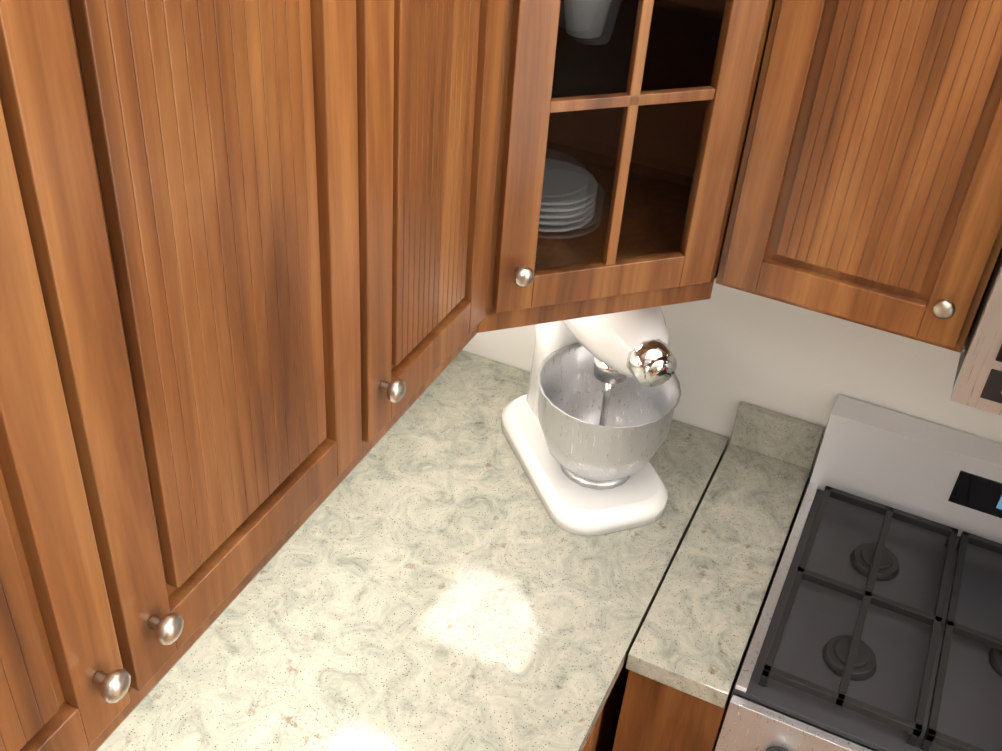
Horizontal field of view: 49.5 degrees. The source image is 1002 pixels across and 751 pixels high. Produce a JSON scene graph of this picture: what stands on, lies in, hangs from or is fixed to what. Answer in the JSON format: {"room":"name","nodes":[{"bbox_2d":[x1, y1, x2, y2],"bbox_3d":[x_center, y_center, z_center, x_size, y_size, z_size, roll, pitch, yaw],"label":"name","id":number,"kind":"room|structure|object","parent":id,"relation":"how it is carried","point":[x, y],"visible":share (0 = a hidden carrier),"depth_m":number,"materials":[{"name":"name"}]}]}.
{"room":"kitchen","nodes":[
{"label":"kitchen","id":0,"kind":"room"},
{"bbox_2d":[462,276,1001,504],"bbox_3d":[2.478,0.303,1.361,5.580,2.890,0.150,18,38,18],"label":"wall","id":1,"kind":"structure","parent":0,"point":[731,349],"depth_m":2.12,"materials":[{"name":"white paint"}]},
{"bbox_2d":[716,0,1001,352],"bbox_3d":[0.637,-0.528,1.503,0.445,0.920,0.345,18,38,18],"label":"upper cabinet","id":2,"kind":"object","parent":1,"relation":"attached to","point":[868,191],"visible":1,"depth_m":1.49,"materials":[{"name":"brown wood"}]},
{"bbox_2d":[950,248,1001,414],"bbox_3d":[1.058,-0.124,1.493,0.693,0.396,0.415,18,38,18],"label":"over-the-range microwave","id":3,"kind":"object","parent":1,"relation":"attached to","point":[978,381],"visible":0.9,"depth_m":1.52,"materials":[{"name":"silver metal"}]},
{"bbox_3d":[0.344,3.428,-0.604,6.950,0.100,8.400,18,38,18],"label":"floor","id":4,"kind":"structure","parent":0,"visible":0},
{"bbox_2d":[584,682,619,750],"bbox_3d":[-0.205,0.836,2.044,0.625,0.875,0.400,18,38,18],"label":"base cabinet","id":5,"kind":"object","parent":4,"relation":"on","point":[599,739],"depth_m":2.14,"materials":[{"name":"brown wood"}]},
{"bbox_2d":[96,350,728,750],"bbox_3d":[-0.367,0.713,1.418,0.646,0.038,2.596,18,38,18],"label":"countertop","id":6,"kind":"structure","parent":5,"relation":"on","point":[434,601],"depth_m":1.84,"materials":[{"name":"beige stone"}]},
{"bbox_2d":[501,306,680,535],"bbox_3d":[0.174,-0.015,2.040,0.390,0.468,0.390,18,38,18],"label":"stand mixer","id":7,"kind":"object","parent":6,"relation":"on","point":[586,419],"visible":0.77,"depth_m":2.02,"materials":[{"name":"white metal"}]},
{"bbox_2d":[604,478,712,750],"bbox_3d":[0.001,0.587,2.406,0.625,0.875,0.680,18,38,18],"label":"base cabinet","id":8,"kind":"object","parent":4,"relation":"on","point":[616,709],"depth_m":2.26,"materials":[{"name":"brown wood"}]},
{"bbox_2d":[612,401,823,750],"bbox_3d":[1.148,0.902,1.986,1.841,1.014,0.655,18,38,18],"label":"base cabinet","id":9,"kind":"object","parent":4,"relation":"on","point":[688,652],"visible":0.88,"depth_m":1.94,"materials":[{"name":"beige stone"}]},
{"bbox_2d":[715,394,1001,750],"bbox_3d":[0.833,0.791,2.028,0.830,1.099,0.742,18,38,18],"label":"stove","id":10,"kind":"object","parent":4,"relation":"on","point":[878,626],"visible":1,"depth_m":1.90,"materials":[{"name":"silver metal"}]},
{"bbox_3d":[-0.924,0.429,0.812,0.150,2.890,3.990,18,38,18],"label":"wall","id":11,"kind":"structure","parent":0,"visible":0},
{"bbox_2d":[0,0,415,750],"bbox_3d":[-0.469,-0.109,0.808,0.345,0.920,0.958,18,38,18],"label":"upper cabinet","id":12,"kind":"object","parent":11,"relation":"attached to","point":[244,258],"depth_m":0.92,"materials":[{"name":"brown wood"}]},
{"bbox_2d":[97,352,459,749],"bbox_3d":[-0.645,0.564,1.473,0.020,0.100,2.596,18,38,18],"label":"backsplash","id":13,"kind":"structure","parent":11,"relation":"attached to","point":[450,364],"depth_m":1.90,"materials":[{"name":"beige stone"}]},
{"bbox_2d":[408,0,506,407],"bbox_3d":[-0.231,-0.397,1.226,0.345,0.920,0.416,18,38,18],"label":"upper cabinet","id":14,"kind":"object","parent":11,"relation":"attached to","point":[457,71],"depth_m":1.33,"materials":[{"name":"brown wood"}]},
{"bbox_2d":[477,0,775,332],"bbox_3d":[0.102,-0.606,1.574,0.605,0.950,0.612,18,38,18],"label":"upper cabinet","id":15,"kind":"object","parent":11,"relation":"attached to","point":[623,129],"visible":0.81,"depth_m":1.56,"materials":[{"name":"brown wood"}]}
]}

